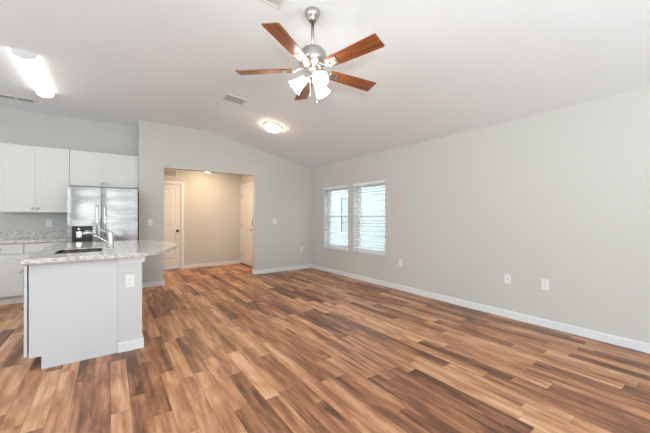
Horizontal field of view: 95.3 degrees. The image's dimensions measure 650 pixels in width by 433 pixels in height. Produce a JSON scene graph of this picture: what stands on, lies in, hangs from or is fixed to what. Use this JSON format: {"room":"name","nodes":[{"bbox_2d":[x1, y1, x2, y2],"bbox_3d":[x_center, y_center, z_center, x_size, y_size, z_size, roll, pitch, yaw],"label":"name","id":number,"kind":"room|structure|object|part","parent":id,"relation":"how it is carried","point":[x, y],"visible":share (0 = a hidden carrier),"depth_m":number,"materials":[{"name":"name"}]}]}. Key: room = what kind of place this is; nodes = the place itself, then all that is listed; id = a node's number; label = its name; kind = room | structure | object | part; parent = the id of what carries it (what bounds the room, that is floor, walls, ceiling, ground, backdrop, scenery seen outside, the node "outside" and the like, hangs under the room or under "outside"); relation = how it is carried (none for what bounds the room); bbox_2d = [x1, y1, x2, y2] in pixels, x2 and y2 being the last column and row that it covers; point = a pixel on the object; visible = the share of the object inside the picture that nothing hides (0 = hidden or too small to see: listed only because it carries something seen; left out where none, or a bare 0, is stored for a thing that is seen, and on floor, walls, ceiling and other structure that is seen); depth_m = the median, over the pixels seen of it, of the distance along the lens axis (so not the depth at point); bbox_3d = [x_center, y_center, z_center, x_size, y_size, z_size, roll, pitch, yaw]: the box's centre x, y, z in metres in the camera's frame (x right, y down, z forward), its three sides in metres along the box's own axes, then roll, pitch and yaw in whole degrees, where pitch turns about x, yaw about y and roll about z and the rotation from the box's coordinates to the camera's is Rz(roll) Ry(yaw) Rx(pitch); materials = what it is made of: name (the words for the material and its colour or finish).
{"room":"empty living room","nodes":[
{"label":"empty living room","id":0,"kind":"room"},
{"bbox_2d":[0,107,136,231],"bbox_3d":[-4.962,-0.233,4.643,3.400,2.960,0.100,0,0,-36],"label":"wall","id":1,"kind":"structure","parent":0,"point":[21,127],"depth_m":4.92,"materials":[{"name":"beige paint"}]},
{"bbox_2d":[0,230,66,238],"bbox_3d":[-4.693,0.280,4.762,0.945,0.114,0.021,0,0,-36],"label":"backsplash","id":2,"kind":"structure","parent":1,"relation":"attached to","point":[53,233],"depth_m":4.75,"materials":[{"name":"stone"}]},
{"bbox_2d":[0,143,69,212],"bbox_3d":[-4.524,-0.580,4.666,0.788,1.017,0.374,0,0,-36],"label":"upper cabinet","id":3,"kind":"object","parent":1,"relation":"attached to","point":[33,179],"visible":0.96,"depth_m":4.52,"materials":[{"name":"white paint"}]},
{"bbox_3d":[-4.596,-0.580,4.431,0.392,1.005,0.019,0,0,-36],"label":"door","id":4,"kind":"part","parent":3,"relation":"part of","materials":[{"name":"white paint"}]},
{"bbox_3d":[-4.277,-0.580,4.661,0.392,1.005,0.019,0,0,-36],"label":"door","id":5,"kind":"part","parent":3,"relation":"part of","materials":[{"name":"white paint"}]},
{"bbox_2d":[46,220,51,226],"bbox_3d":[-4.540,0.102,4.880,0.072,0.116,0.008,0,0,-36],"label":"wall outlet","id":6,"kind":"object","parent":1,"relation":"attached to","point":[48,222],"visible":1,"depth_m":4.88,"materials":[{"name":"white plastic"}]},
{"bbox_2d":[70,150,137,188],"bbox_3d":[-3.824,-0.798,5.172,0.933,0.580,0.374,0,0,-36],"label":"upper cabinet","id":7,"kind":"object","parent":1,"relation":"attached to","point":[87,169],"depth_m":5.03,"materials":[{"name":"white paint"}]},
{"bbox_3d":[-3.933,-0.798,4.910,0.446,0.568,0.019,0,0,-36],"label":"door","id":8,"kind":"part","parent":7,"relation":"part of","materials":[{"name":"white paint"}]},
{"bbox_3d":[-3.571,-0.798,5.172,0.446,0.568,0.019,0,0,-36],"label":"door","id":9,"kind":"part","parent":7,"relation":"part of","materials":[{"name":"white paint"}]},
{"bbox_3d":[-3.469,-0.798,5.447,0.036,0.580,0.344,0,0,-36],"label":"filler strip","id":10,"kind":"part","parent":7,"relation":"part of","materials":[{"name":"white wood"}]},
{"bbox_2d":[137,125,137,155],"bbox_3d":[-3.743,-0.233,5.945,0.100,2.960,1.579,0,0,-36],"label":"wall","id":11,"kind":"structure","parent":0,"point":[137,125],"depth_m":5.45,"materials":[{"name":"beige paint"}]},
{"bbox_2d":[164,168,240,264],"bbox_3d":[-3.204,0.017,7.383,2.460,2.460,0.120,0,0,-36],"label":"wall","id":12,"kind":"structure","parent":0,"point":[211,200],"depth_m":7.52,"materials":[{"name":"beige paint"}]},
{"bbox_2d":[164,169,176,176],"bbox_3d":[-3.647,-1.028,6.981,0.300,0.170,0.011,0,0,-36],"label":"air vent","id":13,"kind":"object","parent":12,"relation":"in","point":[167,173],"visible":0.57,"depth_m":6.98,"materials":[{"name":"white metal"}]},
{"bbox_2d":[164,181,183,269],"bbox_3d":[-3.791,0.201,6.928,0.891,2.093,0.164,0,0,-36],"label":"door","id":14,"kind":"structure","parent":12,"relation":"in","point":[173,190],"depth_m":7.06,"materials":[{"name":"white paint"}]},
{"bbox_2d":[184,260,239,268],"bbox_3d":[-2.373,1.203,6.936,1.402,0.092,1.579,0,0,-36],"label":"baseboard","id":15,"kind":"structure","parent":12,"relation":"attached to","point":[236,261],"depth_m":7.53,"materials":[{"name":"white paint"}]},
{"bbox_2d":[138,120,310,282],"bbox_3d":[-1.808,-0.238,6.298,3.650,2.970,0.115,0,0,-36],"label":"wall","id":16,"kind":"structure","parent":0,"point":[281,187],"depth_m":6.25,"materials":[{"name":"beige paint"}]},
{"bbox_2d":[142,264,310,287],"bbox_3d":[-1.836,1.203,6.270,3.600,0.088,0.129,0,0,-36],"label":"baseboard","id":17,"kind":"structure","parent":16,"relation":"attached to","point":[156,283],"depth_m":6.57,"materials":[{"name":"white paint"}]},
{"bbox_2d":[241,175,252,186],"bbox_3d":[-1.758,0.017,7.380,0.120,2.460,1.579,0,0,-36],"label":"wall","id":18,"kind":"structure","parent":0,"point":[245,179],"depth_m":7.65,"materials":[{"name":"beige paint"}]},
{"bbox_2d":[240,182,252,267],"bbox_3d":[-1.948,0.196,7.603,0.162,2.103,0.981,0,0,-36],"label":"door","id":19,"kind":"structure","parent":18,"relation":"in","point":[246,193],"depth_m":7.67,"materials":[{"name":"white paint"}]},
{"bbox_2d":[0,263,649,432],"bbox_3d":[-0.407,1.307,1.433,7.020,0.120,13.000,0,0,-36],"label":"floor","id":20,"kind":"structure","parent":0,"point":[229,348],"depth_m":2.44,"materials":[{"name":"laminate"}]},
{"bbox_2d":[0,243,23,304],"bbox_3d":[-4.698,0.810,4.371,0.465,0.873,0.648,0,0,-36],"label":"base cabinet","id":21,"kind":"object","parent":20,"relation":"on","point":[11,279],"visible":0.71,"depth_m":4.21,"materials":[{"name":"white paint"}]},
{"bbox_3d":[-4.531,0.452,4.140,0.454,0.135,0.019,0,0,-36],"label":"drawer","id":22,"kind":"part","parent":21,"relation":"part of","materials":[{"name":"white paint"}]},
{"bbox_3d":[-4.531,0.854,4.140,0.454,0.530,0.019,0,0,-36],"label":"door","id":23,"kind":"part","parent":21,"relation":"part of","materials":[{"name":"white paint"}]},
{"bbox_2d":[0,230,66,243],"bbox_3d":[-4.509,0.298,4.508,0.945,0.150,0.647,0,0,-36],"label":"countertop","id":24,"kind":"structure","parent":21,"relation":"on","point":[6,237],"depth_m":4.65,"materials":[{"name":"stone"}]},
{"bbox_2d":[24,241,66,264],"bbox_3d":[-4.319,0.810,4.645,0.466,0.873,0.648,0,0,-36],"label":"base cabinet","id":25,"kind":"object","parent":20,"relation":"on","point":[29,248],"visible":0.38,"depth_m":4.34,"materials":[{"name":"white paint"}]},
{"bbox_3d":[-4.152,0.452,4.414,0.455,0.135,0.019,0,0,-36],"label":"drawer","id":26,"kind":"part","parent":25,"relation":"part of","materials":[{"name":"white paint"}]},
{"bbox_2d":[19,256,144,368],"bbox_3d":[-2.551,0.810,3.254,0.862,0.873,1.665,0,0,-36],"label":"kitchen island","id":27,"kind":"object","parent":20,"relation":"on","point":[74,311],"visible":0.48,"depth_m":2.57,"materials":[{"name":"paint"}]},
{"bbox_3d":[-2.513,0.757,2.530,0.019,0.735,0.380,0,0,-36],"label":"door","id":28,"kind":"part","parent":27,"relation":"part of","materials":[{"name":"white wood"}]},
{"bbox_3d":[-2.148,0.810,2.561,0.585,0.873,0.018,0,0,-36],"label":"panel","id":29,"kind":"part","parent":27,"relation":"part of","materials":[{"name":"white wood"}]},
{"bbox_2d":[20,240,176,264],"bbox_3d":[-2.380,0.352,3.382,1.243,0.038,1.770,0,0,-36],"label":"island countertop","id":30,"kind":"structure","parent":27,"relation":"on","point":[133,248],"depth_m":2.94,"materials":[{"name":"stone"}]},
{"bbox_2d":[54,248,101,253],"bbox_3d":[-2.445,0.452,2.959,0.352,0.228,0.456,0,0,-36],"label":"sink","id":31,"kind":"object","parent":30,"relation":"in","point":[90,249],"visible":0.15,"depth_m":3.13,"materials":[{"name":"metal"}]},
{"bbox_2d":[82,230,113,248],"bbox_3d":[-2.341,0.232,3.065,0.270,0.200,0.060,0,0,-36],"label":"faucet","id":32,"kind":"object","parent":30,"relation":"on","point":[110,242],"visible":1,"depth_m":3.10,"materials":[{"name":"silver metal"}]},
{"bbox_3d":[-2.321,0.228,3.079,0.153,0.119,0.028,0,0,-36],"label":"spout","id":33,"kind":"part","parent":32,"relation":"part of","materials":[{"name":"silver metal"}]},
{"bbox_2d":[125,274,134,287],"bbox_3d":[-1.826,0.599,2.776,0.072,0.116,0.008,0,0,-36],"label":"wall outlet","id":34,"kind":"object","parent":27,"relation":"attached to","point":[129,279],"visible":1,"depth_m":2.78,"materials":[{"name":"white plastic"}]},
{"bbox_3d":[-2.298,1.204,3.444,0.204,0.085,1.653,0,0,-36],"label":"baseboard","id":35,"kind":"part","parent":27,"relation":"part of","materials":[{"name":"white paint"}]},
{"bbox_3d":[-2.286,0.401,3.437,0.217,0.052,1.651,0,0,-36],"label":"crown moulding","id":36,"kind":"part","parent":27,"relation":"part of","materials":[{"name":"white paint"}]},
{"bbox_2d":[67,186,137,242],"bbox_3d":[-3.671,0.393,4.944,0.888,1.708,0.866,0,0,-36],"label":"refrigerator","id":37,"kind":"object","parent":20,"relation":"on","point":[95,209],"visible":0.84,"depth_m":4.64,"materials":[{"name":"grey metal"}]},
{"bbox_3d":[-3.683,0.350,4.543,0.399,1.623,0.060,0,0,-36],"label":"freezer door","id":38,"kind":"part","parent":37,"relation":"part of","materials":[{"name":"silver metal"}]},
{"bbox_3d":[-3.513,0.057,4.572,0.027,0.472,0.078,0,0,-36],"label":"handle","id":39,"kind":"part","parent":37,"relation":"part of","materials":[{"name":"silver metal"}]},
{"bbox_3d":[-3.436,0.057,4.628,0.027,0.472,0.078,0,0,-36],"label":"handle","id":40,"kind":"part","parent":37,"relation":"part of","materials":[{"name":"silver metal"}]},
{"bbox_3d":[-3.321,0.350,4.805,0.483,1.623,0.060,0,0,-36],"label":"fridge door","id":41,"kind":"part","parent":37,"relation":"part of","materials":[{"name":"silver metal"}]},
{"bbox_2d":[0,0,649,167],"bbox_3d":[0.012,-1.498,1.008,7.200,0.690,11.820,0,0,-36],"label":"ceiling","id":42,"kind":"structure","parent":0,"point":[443,68],"depth_m":2.93,"materials":[{"name":"paint"}]},
{"bbox_2d":[0,94,34,102],"bbox_3d":[-4.393,-1.687,4.215,0.380,0.011,0.160,0,0,-36],"label":"ceiling vent","id":43,"kind":"object","parent":42,"relation":"in","point":[1,95],"visible":1,"depth_m":4.22,"materials":[{"name":"white metal"}]},
{"bbox_2d":[11,48,53,97],"bbox_3d":[-3.427,-1.654,3.519,0.181,0.078,1.224,0,0,-36],"label":"fluorescent light","id":44,"kind":"object","parent":42,"relation":"attached to","point":[28,61],"visible":1,"depth_m":3.33,"materials":[{"name":"white plastic"}]},
{"bbox_2d":[221,94,247,105],"bbox_3d":[-1.294,-1.678,4.247,0.300,0.033,0.250,0,0,-36],"label":"ceiling vent","id":45,"kind":"object","parent":42,"relation":"in","point":[230,98],"visible":1,"depth_m":4.25,"materials":[{"name":"white metal"}]},
{"bbox_2d":[258,0,286,9],"bbox_3d":[-0.406,-1.687,2.199,0.300,0.011,0.300,0,0,-36],"label":"ceiling vent","id":46,"kind":"object","parent":42,"relation":"in","point":[277,4],"visible":1,"depth_m":2.33,"materials":[{"name":"white metal"}]},
{"bbox_2d":[263,122,281,132],"bbox_3d":[-0.885,-1.508,5.037,0.317,0.136,0.317,0,0,9],"label":"flush light","id":47,"kind":"object","parent":42,"relation":"attached to","point":[273,127],"visible":1,"depth_m":4.95,"materials":[{"name":"white glass"}]},
{"bbox_2d":[235,6,384,103],"bbox_3d":[-0.070,-1.315,2.456,1.209,0.755,1.239,0,0,-36],"label":"ceiling fan","id":48,"kind":"object","parent":42,"relation":"hanging from","point":[312,57],"visible":1,"depth_m":2.37,"materials":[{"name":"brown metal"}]},
{"bbox_3d":[-0.498,-1.215,2.478,0.474,0.035,0.136,0,0,5],"label":"blade","id":49,"kind":"part","parent":48,"relation":"part of","materials":[{"name":"brown wood"}]},
{"bbox_3d":[-0.255,-1.215,2.079,0.136,0.035,0.474,0,0,23],"label":"blade","id":50,"kind":"part","parent":48,"relation":"part of","materials":[{"name":"brown wood"}]},
{"bbox_3d":[-0.224,-1.089,2.454,0.148,0.144,0.128,0,0,4],"label":"lamp shade","id":51,"kind":"part","parent":48,"relation":"part of","materials":[{"name":"white glass"}]},
{"bbox_3d":[-0.194,-1.215,2.832,0.136,0.035,0.474,0,0,-13],"label":"blade","id":52,"kind":"part","parent":48,"relation":"part of","materials":[{"name":"brown wood"}]},
{"bbox_3d":[-0.053,-1.100,2.344,0.053,0.069,0.076,0,0,-26],"label":"bulb","id":53,"kind":"part","parent":48,"relation":"part of","materials":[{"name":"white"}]},
{"bbox_3d":[-0.050,-1.089,2.337,0.128,0.144,0.148,0,0,-26],"label":"lamp shade","id":54,"kind":"part","parent":48,"relation":"part of","materials":[{"name":"white glass"}]},
{"bbox_3d":[-0.035,-1.089,2.546,0.128,0.144,0.148,0,0,34],"label":"lamp shade","id":55,"kind":"part","parent":48,"relation":"part of","materials":[{"name":"white glass"}]},
{"bbox_3d":[0.236,-1.215,2.652,0.474,0.035,0.136,0,0,-31],"label":"blade","id":56,"kind":"part","parent":48,"relation":"part of","materials":[{"name":"brown wood"}]},
{"bbox_3d":[0.199,-1.215,2.187,0.474,0.035,0.136,0,0,41],"label":"blade","id":57,"kind":"part","parent":48,"relation":"part of","materials":[{"name":"brown wood"}]},
{"bbox_2d":[311,87,649,343],"bbox_3d":[3.028,0.012,2.810,0.200,2.470,11.206,0,0,-36],"label":"wall","id":58,"kind":"structure","parent":0,"point":[561,196],"depth_m":3.51,"materials":[{"name":"beige paint"}]},
{"bbox_2d":[323,187,348,250],"bbox_3d":[0.295,0.018,6.562,0.212,1.373,0.900,0,0,-36],"label":"window","id":59,"kind":"structure","parent":58,"relation":"in","point":[346,188],"depth_m":6.89,"materials":[{"name":"white plastic"}]},
{"bbox_2d":[324,185,347,248],"bbox_3d":[0.247,0.005,6.528,0.073,1.347,0.854,0,0,-36],"label":"window blind","id":60,"kind":"object","parent":59,"relation":"attached to","point":[343,186],"visible":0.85,"depth_m":6.50,"materials":[{"name":"white plastic"}]},
{"bbox_3d":[0.264,0.695,6.540,0.137,0.020,0.900,0,0,-36],"label":"sill","id":61,"kind":"part","parent":59,"relation":"part of","materials":[{"name":"white plastic"}]},
{"bbox_3d":[0.336,0.314,6.592,0.024,0.676,0.790,0,0,-36],"label":"sash","id":62,"kind":"part","parent":59,"relation":"part of","materials":[{"name":"white plastic"}]},
{"bbox_3d":[0.357,-0.308,6.607,0.024,0.649,0.790,0,0,-36],"label":"sash","id":63,"kind":"part","parent":59,"relation":"part of","materials":[{"name":"white plastic"}]},
{"bbox_2d":[352,183,385,255],"bbox_3d":[0.898,0.018,5.728,0.212,1.373,0.900,0,0,-36],"label":"window","id":64,"kind":"structure","parent":58,"relation":"in","point":[380,184],"depth_m":5.98,"materials":[{"name":"white plastic"}]},
{"bbox_2d":[353,180,384,254],"bbox_3d":[0.851,0.005,5.693,0.073,1.347,0.854,0,0,-36],"label":"window blind","id":65,"kind":"object","parent":64,"relation":"attached to","point":[380,181],"visible":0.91,"depth_m":5.68,"materials":[{"name":"white plastic"}]},
{"bbox_3d":[0.859,0.670,5.699,0.052,0.018,0.848,0,0,-36],"label":"rail","id":66,"kind":"part","parent":65,"relation":"part of","materials":[{"name":"white plastic"}]},
{"bbox_3d":[0.868,0.695,5.706,0.137,0.020,0.900,0,0,-36],"label":"sill","id":67,"kind":"part","parent":64,"relation":"part of","materials":[{"name":"white plastic"}]},
{"bbox_3d":[0.940,0.314,5.758,0.024,0.676,0.790,0,0,-36],"label":"sash","id":68,"kind":"part","parent":64,"relation":"part of","materials":[{"name":"white plastic"}]},
{"bbox_3d":[0.961,-0.308,5.773,0.024,0.649,0.790,0,0,-36],"label":"sash","id":69,"kind":"part","parent":64,"relation":"part of","materials":[{"name":"white plastic"}]},
{"bbox_2d":[311,264,649,353],"bbox_3d":[2.912,1.203,2.788,0.014,0.088,11.106,0,0,-36],"label":"baseboard","id":70,"kind":"structure","parent":58,"relation":"attached to","point":[604,337],"depth_m":3.58,"materials":[{"name":"white paint"}]},
{"bbox_2d":[504,274,510,283],"bbox_3d":[2.264,0.770,3.679,0.017,0.116,0.072,0,0,-36],"label":"wall jack","id":71,"kind":"object","parent":58,"relation":"attached to","point":[507,278],"visible":1,"depth_m":3.68,"materials":[{"name":"white plastic"}]},
{"bbox_2d":[541,279,548,289],"bbox_3d":[2.498,0.767,3.364,0.008,0.116,0.072,0,0,-36],"label":"wall outlet","id":72,"kind":"object","parent":58,"relation":"attached to","point":[544,283],"visible":1,"depth_m":3.37,"materials":[{"name":"white plastic"}]},
{"label":"outside","id":73,"kind":"structure","parent":0,"visible":0},
{"bbox_3d":[3.517,1.547,12.416,11.750,0.100,24.000,0,0,-36],"label":"ground","id":74,"kind":"structure","parent":73,"visible":0},
{"bbox_2d":[331,185,384,249],"bbox_3d":[1.301,-1.053,12.664,3.450,5.100,17.600,0,0,-36],"label":"house","id":75,"kind":"structure","parent":74,"relation":"on","point":[380,189],"depth_m":10.27,"materials":[{"name":"white"}]},
{"bbox_3d":[0.921,-0.078,11.082,0.020,1.350,0.960,0,0,-36],"label":"pane","id":76,"kind":"part","parent":75,"relation":"part of","materials":[{"name":"clear glass"}]}
]}

